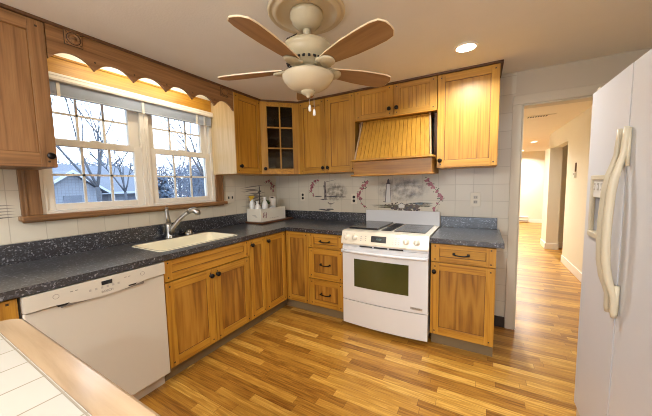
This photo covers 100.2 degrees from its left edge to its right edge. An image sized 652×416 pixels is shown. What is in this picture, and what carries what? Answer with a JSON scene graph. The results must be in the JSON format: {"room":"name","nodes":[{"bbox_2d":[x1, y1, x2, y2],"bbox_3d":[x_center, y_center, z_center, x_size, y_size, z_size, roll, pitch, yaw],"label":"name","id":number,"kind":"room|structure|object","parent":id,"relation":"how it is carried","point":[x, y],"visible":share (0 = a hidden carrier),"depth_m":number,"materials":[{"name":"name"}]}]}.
{"room":"kitchen","nodes":[
{"label":"kitchen","id":0,"kind":"room"},
{"bbox_2d":[0,169,276,244],"bbox_3d":[-2.133,0.139,1.353,0.150,2.278,5.870,2,6,30],"label":"wall","id":1,"kind":"structure","parent":0,"point":[12,231],"depth_m":2.02,"materials":[{"name":"beige tile"}]},
{"bbox_2d":[0,205,11,218],"bbox_3d":[-1.968,0.033,1.485,0.001,0.089,0.380,2,6,30],"label":"tile mural","id":2,"kind":"object","parent":1,"relation":"attached to","point":[0,205],"visible":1,"depth_m":1.62,"materials":[{"name":"tile"}]},
{"bbox_2d":[0,8,57,169],"bbox_3d":[-1.838,-0.596,1.299,0.371,0.783,0.689,2,6,30],"label":"upper cabinet","id":3,"kind":"object","parent":1,"relation":"attached to","point":[27,135],"visible":1,"depth_m":1.44,"materials":[{"name":"brown wood"}]},
{"bbox_2d":[39,99,149,213],"bbox_3d":[-1.731,-0.443,2.031,0.149,0.915,0.657,2,6,30],"label":"window","id":4,"kind":"structure","parent":1,"relation":"in","point":[134,122],"depth_m":2.08,"materials":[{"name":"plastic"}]},
{"bbox_2d":[48,71,212,149],"bbox_3d":[-1.490,-0.714,2.242,0.066,0.400,1.288,2,6,30],"label":"window blind","id":5,"kind":"object","parent":4,"relation":"attached to","point":[61,85],"visible":0.74,"depth_m":2.09,"materials":[{"name":"fabric"}]},
{"bbox_2d":[16,169,223,215],"bbox_3d":[-1.492,-0.508,2.267,0.028,0.994,1.497,2,6,30],"label":"trim","id":6,"kind":"structure","parent":1,"relation":"attached to","point":[28,181],"depth_m":1.69,"materials":[{"name":"brown wood"}]},
{"bbox_2d":[18,201,227,222],"bbox_3d":[-1.471,0.010,2.308,0.074,0.046,1.530,2,6,30],"label":"trim","id":7,"kind":"structure","parent":1,"relation":"attached to","point":[97,213],"depth_m":2.01,"materials":[{"name":"brown wood"}]},
{"bbox_2d":[47,55,210,111],"bbox_3d":[-1.501,-0.972,2.222,0.032,0.118,1.303,2,6,30],"label":"trim","id":8,"kind":"structure","parent":1,"relation":"attached to","point":[56,64],"depth_m":2.08,"materials":[{"name":"brown wood"}]},
{"bbox_2d":[55,53,209,100],"bbox_3d":[-1.514,-1.062,2.224,0.004,0.059,1.309,2,6,30],"label":"trim","id":9,"kind":"structure","parent":1,"relation":"attached to","point":[68,56],"depth_m":2.08,"materials":[{"name":"white paint"}]},
{"bbox_2d":[143,114,215,205],"bbox_3d":[-1.405,-0.498,2.602,0.149,0.915,0.659,2,6,30],"label":"window","id":10,"kind":"structure","parent":1,"relation":"in","point":[209,182],"depth_m":2.56,"materials":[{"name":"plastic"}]},
{"bbox_2d":[0,210,365,265],"bbox_3d":[-0.847,0.212,2.144,1.304,0.120,2.998,2,6,30],"label":"backsplash","id":11,"kind":"structure","parent":1,"relation":"attached to","point":[15,253],"depth_m":2.11,"materials":[{"name":"blue laminate"}]},
{"bbox_2d":[226,192,234,202],"bbox_3d":[-1.069,-0.117,3.049,0.010,0.120,0.115,2,6,30],"label":"wall outlet","id":12,"kind":"object","parent":1,"relation":"attached to","point":[229,195],"visible":0.91,"depth_m":3.05,"materials":[{"name":"beige plastic"}]},
{"bbox_2d":[211,92,261,174],"bbox_3d":[-0.931,-0.749,2.887,0.372,0.783,0.370,2,6,30],"label":"upper cabinet","id":13,"kind":"object","parent":1,"relation":"attached to","point":[236,134],"visible":0.94,"depth_m":2.76,"materials":[{"name":"brown wood"}]},
{"bbox_2d":[43,23,233,110],"bbox_3d":[-1.218,-0.977,2.062,0.033,0.190,1.301,2,6,30],"label":"window valance","id":14,"kind":"object","parent":13,"relation":"attached to","point":[96,55],"visible":1,"depth_m":1.84,"materials":[{"name":"brown wood"}]},
{"bbox_2d":[240,179,274,206],"bbox_3d":[-0.849,-0.193,3.440,0.002,0.334,0.626,2,6,30],"label":"tile mural","id":15,"kind":"object","parent":1,"relation":"attached to","point":[255,195],"visible":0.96,"depth_m":3.42,"materials":[{"name":"tile"}]},
{"bbox_2d":[0,0,651,151],"bbox_3d":[3.094,-1.322,3.183,7.350,0.120,14.450,2,6,30],"label":"ceiling","id":16,"kind":"structure","parent":0,"point":[196,37],"depth_m":1.70,"materials":[{"name":"paint"}]},
{"bbox_2d":[218,3,393,115],"bbox_3d":[-0.122,-0.774,1.449,1.034,0.533,0.987,2,6,30],"label":"ceiling fan","id":17,"kind":"object","parent":16,"relation":"hanging from","point":[308,56],"visible":1,"depth_m":1.38,"materials":[{"name":"brown wood"}]},
{"bbox_2d":[267,0,344,34],"bbox_3d":[-0.105,-1.040,1.463,0.412,0.024,0.412,2,6,30],"label":"ceiling medallion","id":18,"kind":"object","parent":16,"relation":"attached to","point":[278,11],"visible":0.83,"depth_m":1.45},
{"bbox_2d":[454,41,478,52],"bbox_3d":[0.965,-1.105,1.879,0.156,0.007,0.156,2,6,30],"label":"recessed light","id":19,"kind":"object","parent":16,"relation":"in","point":[464,47],"visible":1,"depth_m":1.87,"materials":[{"name":"white glass"}]},
{"bbox_2d":[525,113,555,118],"bbox_3d":[3.078,-1.318,3.914,0.340,0.010,0.100,2,6,30],"label":"ceiling vent","id":20,"kind":"object","parent":16,"relation":"in","point":[555,113],"visible":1,"depth_m":3.90,"materials":[{"name":"metal"}]},
{"bbox_2d":[139,222,580,415],"bbox_3d":[3.139,1.057,3.387,7.350,0.100,14.450,2,6,30],"label":"floor","id":21,"kind":"structure","parent":0,"point":[295,361],"depth_m":1.99,"materials":[{"name":"brown wood"}]},
{"bbox_2d":[0,298,18,320],"bbox_3d":[-1.750,0.847,1.234,0.663,0.872,0.423,2,6,30],"label":"base cabinet","id":22,"kind":"object","parent":21,"relation":"on","point":[8,308],"visible":0.11,"depth_m":1.21,"materials":[{"name":"brown wood"}]},
{"bbox_2d":[0,319,159,415],"bbox_3d":[-0.833,0.872,0.471,0.930,0.918,0.708,2,6,30],"label":"kitchen island","id":23,"kind":"object","parent":21,"relation":"on","point":[39,376],"visible":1,"depth_m":0.61,"materials":[{"name":"brown wood"}]},
{"bbox_2d":[16,262,169,399],"bbox_3d":[-1.474,0.804,1.692,0.634,0.866,0.634,2,6,30],"label":"dishwasher","id":24,"kind":"object","parent":21,"relation":"on","point":[116,323],"visible":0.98,"depth_m":1.56,"materials":[{"name":"metal"}]},
{"bbox_2d":[16,298,21,318],"bbox_3d":[-1.503,0.754,1.704,0.570,0.768,0.632,2,6,30],"label":"base cabinet","id":25,"kind":"object","parent":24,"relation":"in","point":[18,302],"depth_m":1.27,"materials":[{"name":"orange wood"}]},
{"bbox_2d":[162,240,251,381],"bbox_3d":[-1.137,0.743,2.308,0.661,0.872,0.760,2,6,30],"label":"base cabinet","id":26,"kind":"object","parent":21,"relation":"on","point":[208,292],"visible":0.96,"depth_m":2.09,"materials":[{"name":"brown wood"}]},
{"bbox_2d":[246,236,266,329],"bbox_3d":[-0.896,0.703,2.729,0.661,0.872,0.204,2,6,30],"label":"base cabinet","id":27,"kind":"object","parent":21,"relation":"on","point":[256,256],"visible":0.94,"depth_m":2.59,"materials":[{"name":"brown wood"}]},
{"bbox_2d":[262,231,313,319],"bbox_3d":[-0.498,0.657,3.168,0.917,0.872,0.951,2,6,30],"label":"base cabinet","id":28,"kind":"object","parent":21,"relation":"on","point":[286,252],"visible":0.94,"depth_m":2.86,"materials":[{"name":"brown wood"}]},
{"bbox_2d":[0,210,365,301],"bbox_3d":[-0.841,0.231,2.142,1.316,0.158,2.998,2,6,30],"label":"countertop","id":29,"kind":"structure","parent":28,"relation":"on","point":[26,268],"depth_m":1.86,"materials":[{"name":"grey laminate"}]},
{"bbox_2d":[165,207,200,238],"bbox_3d":[-1.241,0.125,2.369,0.311,0.268,0.066,-1,5,-3],"label":"kitchen faucet","id":30,"kind":"object","parent":29,"relation":"on","point":[170,228],"visible":1,"depth_m":2.35,"materials":[{"name":"silver metal"}]},
{"bbox_2d":[132,232,236,251],"bbox_3d":[-1.130,0.351,2.268,0.424,0.176,0.704,2,6,30],"label":"sink","id":31,"kind":"object","parent":29,"relation":"in","point":[194,239],"visible":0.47,"depth_m":2.36,"materials":[{"name":"beige ceramic"}]},
{"bbox_2d":[246,217,293,223],"bbox_3d":[-0.689,0.150,3.409,0.272,0.019,0.585,2,6,30],"label":"cutting board","id":32,"kind":"object","parent":29,"relation":"on","point":[285,218],"visible":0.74,"depth_m":3.23,"materials":[{"name":"brown wood"}]},
{"bbox_2d":[247,206,284,221],"bbox_3d":[-0.732,0.068,3.377,0.221,0.150,0.451,2,6,30],"label":"storage box","id":33,"kind":"object","parent":32,"relation":"on","point":[278,212],"visible":0.98,"depth_m":3.23,"materials":[{"name":"paint"}]},
{"bbox_2d":[249,196,254,208],"bbox_3d":[-0.882,0.002,3.253,0.066,0.296,0.078,2,6,30],"label":"bottle","id":34,"kind":"object","parent":33,"relation":"in","point":[252,203],"visible":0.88,"depth_m":3.23,"materials":[{"name":"white plastic"}]},
{"bbox_2d":[255,201,260,208],"bbox_3d":[-0.801,0.034,3.205,0.068,0.236,0.068,2,6,30],"label":"bottle","id":35,"kind":"object","parent":33,"relation":"in","point":[257,206],"visible":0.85,"depth_m":3.18,"materials":[{"name":"white ceramic"}]},
{"bbox_2d":[262,197,267,208],"bbox_3d":[-0.727,0.008,3.253,0.068,0.278,0.068,2,6,30],"label":"bottle","id":36,"kind":"object","parent":33,"relation":"in","point":[264,203],"visible":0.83,"depth_m":3.23,"materials":[{"name":"white ceramic"}]},
{"bbox_2d":[269,196,275,206],"bbox_3d":[-0.680,-0.017,3.465,0.088,0.278,0.188,-2,5,-11],"label":"paper towel roll","id":37,"kind":"object","parent":33,"relation":"in","point":[272,199],"visible":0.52,"depth_m":3.40,"materials":[{"name":"paper"}]},
{"bbox_2d":[308,233,343,318],"bbox_3d":[0.145,0.662,2.967,0.393,0.872,0.663,2,6,30],"label":"base cabinet","id":38,"kind":"object","parent":21,"relation":"on","point":[325,254],"visible":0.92,"depth_m":2.71,"materials":[{"name":"brown wood"}]},
{"bbox_2d":[341,209,439,341],"bbox_3d":[0.636,0.585,2.643,0.773,1.063,0.724,2,6,30],"label":"range","id":39,"kind":"object","parent":21,"relation":"on","point":[387,256],"visible":1,"depth_m":2.38,"materials":[{"name":"white metal"}]},
{"bbox_2d":[347,223,439,235],"bbox_3d":[0.659,0.196,2.661,0.770,0.017,0.525,2,6,30],"label":"cooktop","id":40,"kind":"object","parent":39,"relation":"in","point":[410,228],"depth_m":2.58,"materials":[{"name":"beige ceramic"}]},
{"bbox_2d":[430,243,496,356],"bbox_3d":[1.192,0.694,2.372,0.446,0.872,0.663,2,6,30],"label":"base cabinet","id":41,"kind":"object","parent":21,"relation":"on","point":[462,295],"visible":1,"depth_m":2.12,"materials":[{"name":"brown wood"}]},
{"bbox_2d":[430,216,504,248],"bbox_3d":[1.204,0.184,2.324,0.497,0.142,0.653,2,6,30],"label":"countertop","id":42,"kind":"structure","parent":41,"relation":"on","point":[466,231],"depth_m":2.35,"materials":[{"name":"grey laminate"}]},
{"bbox_2d":[574,49,651,415],"bbox_3d":[1.478,0.342,0.909,0.845,1.812,0.910,2,6,30],"label":"refrigerator","id":43,"kind":"object","parent":21,"relation":"on","point":[613,377],"visible":1,"depth_m":1.08,"materials":[{"name":"beige plastic"}]},
{"bbox_2d":[276,48,651,316],"bbox_3d":[0.978,-0.052,2.879,3.740,2.278,0.120,2,6,30],"label":"wall","id":44,"kind":"structure","parent":0,"point":[456,186],"depth_m":2.56,"materials":[{"name":"beige tile"}]},
{"bbox_2d":[0,3,503,102],"bbox_3d":[-0.421,-1.100,2.251,3.751,0.028,1.562,-3,5,-20],"label":"trim","id":45,"kind":"structure","parent":44,"relation":"attached to","point":[4,6],"depth_m":2.15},
{"bbox_2d":[246,101,310,175],"bbox_3d":[-0.571,-0.787,3.248,0.637,0.783,0.642,2,6,30],"label":"upper cabinet","id":46,"kind":"object","parent":44,"relation":"attached to","point":[279,122],"visible":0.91,"depth_m":3.03,"materials":[{"name":"brown wood"}]},
{"bbox_2d":[300,192,304,200],"bbox_3d":[-0.300,-0.149,3.526,0.075,0.120,0.008,2,6,30],"label":"wall outlet","id":47,"kind":"object","parent":44,"relation":"attached to","point":[302,194],"visible":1,"depth_m":3.52,"materials":[{"name":"beige plastic"}]},
{"bbox_2d":[309,179,342,210],"bbox_3d":[0.041,-0.158,3.334,0.584,0.392,0.002,2,6,30],"label":"tile mural","id":48,"kind":"object","parent":44,"relation":"attached to","point":[312,184],"visible":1,"depth_m":3.36,"materials":[{"name":"grey tile"}]},
{"bbox_2d":[298,92,359,174],"bbox_3d":[0.067,-0.781,3.041,0.691,0.783,0.371,2,6,30],"label":"upper cabinet","id":49,"kind":"object","parent":44,"relation":"attached to","point":[328,139],"visible":0.96,"depth_m":2.89,"materials":[{"name":"brown wood"}]},
{"bbox_2d":[351,194,356,203],"bbox_3d":[0.325,-0.106,3.173,0.075,0.120,0.008,2,6,30],"label":"wall outlet","id":50,"kind":"object","parent":44,"relation":"attached to","point":[353,196],"visible":1,"depth_m":3.17,"materials":[{"name":"beige plastic"}]},
{"bbox_2d":[350,113,438,176],"bbox_3d":[0.678,-0.586,2.647,0.762,0.542,0.480,2,6,30],"label":"range hood","id":51,"kind":"object","parent":44,"relation":"attached to","point":[399,145],"visible":0.97,"depth_m":2.50,"materials":[{"name":"brown wood"}]},
{"bbox_2d":[350,154,435,161],"bbox_3d":[0.598,-0.453,2.512,0.760,0.019,0.144,2,6,30],"label":"mantel shelf","id":52,"kind":"object","parent":51,"relation":"attached to","point":[400,157],"depth_m":2.45,"materials":[{"name":"brown wood"}]},
{"bbox_2d":[355,76,437,122],"bbox_3d":[0.698,-1.009,2.658,0.763,0.289,0.371,2,6,30],"label":"upper cabinet","id":53,"kind":"object","parent":44,"relation":"attached to","point":[420,96],"visible":0.98,"depth_m":2.50,"materials":[{"name":"brown wood"}]},
{"bbox_2d":[357,177,443,211],"bbox_3d":[0.763,-0.146,2.922,0.944,0.373,0.002,2,6,30],"label":"tile mural","id":54,"kind":"object","parent":44,"relation":"attached to","point":[400,206],"visible":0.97,"depth_m":2.92,"materials":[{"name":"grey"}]},
{"bbox_2d":[437,63,500,169],"bbox_3d":[1.234,-0.747,2.378,0.451,0.783,0.371,2,6,30],"label":"upper cabinet","id":55,"kind":"object","parent":44,"relation":"attached to","point":[468,100],"visible":1,"depth_m":2.24,"materials":[{"name":"brown wood"}]},
{"bbox_2d":[441,216,496,229],"bbox_3d":[1.351,0.139,2.601,0.477,0.104,0.020,2,6,30],"label":"backsplash","id":56,"kind":"structure","parent":44,"relation":"attached to","point":[446,221],"depth_m":2.58,"materials":[{"name":"grey stone"}]},
{"bbox_2d":[470,193,480,206],"bbox_3d":[1.403,-0.079,2.559,0.085,0.130,0.008,2,6,30],"label":"wall outlet","id":57,"kind":"object","parent":44,"relation":"attached to","point":[475,198],"visible":1,"depth_m":2.56,"materials":[{"name":"white plastic"}]},
{"bbox_2d":[494,315,503,327],"bbox_3d":[1.606,1.058,2.550,0.099,0.100,0.014,2,6,30],"label":"baseboard","id":58,"kind":"structure","parent":44,"relation":"attached to","point":[498,320],"depth_m":2.54,"materials":[{"name":"plastic"}]},
{"bbox_2d":[504,83,606,329],"bbox_3d":[2.084,0.083,2.252,0.972,2.075,0.142,2,6,30],"label":"trim","id":59,"kind":"structure","parent":44,"relation":"attached to","point":[585,93],"depth_m":2.37,"materials":[{"name":"paint"}]},
{"bbox_2d":[520,151,544,218],"bbox_3d":[5.267,-0.323,5.083,5.400,2.278,7.980,2,6,30],"label":"wall","id":60,"kind":"structure","parent":0,"point":[533,162],"depth_m":8.74,"materials":[{"name":"paint"}]},
{"bbox_2d":[519,216,528,221],"bbox_3d":[6.088,0.355,9.102,1.090,0.170,0.084,2,6,30],"label":"baseboard heater","id":61,"kind":"object","parent":60,"relation":"attached to","point":[521,218],"visible":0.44,"depth_m":8.87,"materials":[{"name":"white paint"}]},
{"bbox_2d":[529,219,581,281],"bbox_3d":[5.971,0.778,4.723,3.524,0.120,7.850,2,6,30],"label":"baseboard","id":62,"kind":"structure","parent":60,"relation":"attached to","point":[565,262],"depth_m":4.54,"materials":[{"name":"white wood"}]},
{"bbox_2d":[558,145,567,241],"bbox_3d":[4.674,-0.216,3.976,1.570,2.278,2.700,2,6,30],"label":"wall","id":63,"kind":"structure","parent":0,"point":[565,148],"depth_m":5.37,"materials":[{"name":"paint"}]},
{"bbox_2d":[541,106,591,272],"bbox_3d":[3.606,-0.186,3.861,0.190,2.278,4.200,2,6,30],"label":"wall","id":64,"kind":"structure","parent":0,"point":[576,133],"depth_m":4.22,"materials":[{"name":"paint"}]},
{"label":"outside","id":65,"kind":"structure","parent":0,"visible":0},
{"bbox_3d":[-28.638,1.409,25.658,69.830,0.200,90.000,2,6,30],"label":"ground","id":66,"kind":"structure","parent":65,"visible":0},
{"bbox_2d":[51,95,122,201],"bbox_3d":[-5.698,-1.227,7.140,3.184,7.369,5.232,-1,5,4],"label":"bare tree","id":67,"kind":"object","parent":66,"relation":"on","point":[99,152],"visible":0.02,"depth_m":6.40,"materials":[{"name":"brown plant"}]},
{"bbox_2d":[52,164,135,203],"bbox_3d":[-17.024,-0.631,18.361,7.720,4.670,7.600,2,6,30],"label":"neighbor house","id":68,"kind":"structure","parent":66,"relation":"on","point":[68,189],"depth_m":16.82,"materials":[{"name":"grey"}]},
{"bbox_2d":[66,130,131,165],"bbox_3d":[-25.991,-4.485,32.142,5.505,10.369,7.110,3,6,40],"label":"bare tree","id":69,"kind":"object","parent":66,"relation":"on","point":[121,130],"visible":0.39,"depth_m":31.77,"materials":[{"name":"grey plant"}]},
{"bbox_2d":[60,107,155,199],"bbox_3d":[-9.209,-1.220,11.819,3.668,6.690,4.516,-5,7,-41],"label":"bare tree","id":70,"kind":"object","parent":66,"relation":"on","point":[124,189],"visible":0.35,"depth_m":12.02,"materials":[{"name":"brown plant"}]},
{"bbox_2d":[57,151,204,196],"bbox_3d":[-14.453,-1.891,24.405,20.233,7.221,23.761,2,6,30],"label":"thicket","id":71,"kind":"object","parent":66,"relation":"on","point":[184,183],"visible":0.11,"depth_m":25.31,"materials":[{"name":"grey plant"}]},
{"bbox_2d":[158,175,174,197],"bbox_3d":[-14.276,-0.868,24.070,3.004,4.061,2.962,2,6,30],"label":"evergreen","id":72,"kind":"object","parent":66,"relation":"on","point":[163,186],"visible":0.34,"depth_m":23.69,"materials":[{"name":"blue plant"}]},
{"bbox_2d":[157,140,196,186],"bbox_3d":[-20.013,-4.773,37.280,3.621,9.838,6.322,4,7,43],"label":"bare tree","id":73,"kind":"object","parent":66,"relation":"on","point":[167,158],"visible":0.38,"depth_m":36.96,"materials":[{"name":"white plant"}]},
{"bbox_2d":[152,115,204,189],"bbox_3d":[-4.143,-1.605,8.802,3.988,7.780,5.321,1,5,27],"label":"bare tree","id":74,"kind":"object","parent":66,"relation":"on","point":[194,149],"visible":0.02,"depth_m":8.73,"materials":[{"name":"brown plant"}]},
{"bbox_2d":[175,127,202,194],"bbox_3d":[-9.365,-2.375,20.357,3.618,7.540,4.432,-4,6,-28],"label":"bare tree","id":75,"kind":"object","parent":66,"relation":"on","point":[194,127],"visible":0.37,"depth_m":20.05,"materials":[{"name":"grey plant"}]},
{"bbox_2d":[174,136,203,179],"bbox_3d":[-6.648,-1.407,15.551,4.159,6.329,2.888,-5,6,-35],"label":"bare tree","id":76,"kind":"object","parent":66,"relation":"on","point":[195,136],"visible":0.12,"depth_m":14.85,"materials":[{"name":"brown plant"}]},
{"bbox_2d":[186,173,204,196],"bbox_3d":[-12.838,-1.328,26.972,2.798,4.427,2.935,2,6,30],"label":"evergreen","id":77,"kind":"object","parent":66,"relation":"on","point":[193,173],"visible":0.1,"depth_m":26.60,"materials":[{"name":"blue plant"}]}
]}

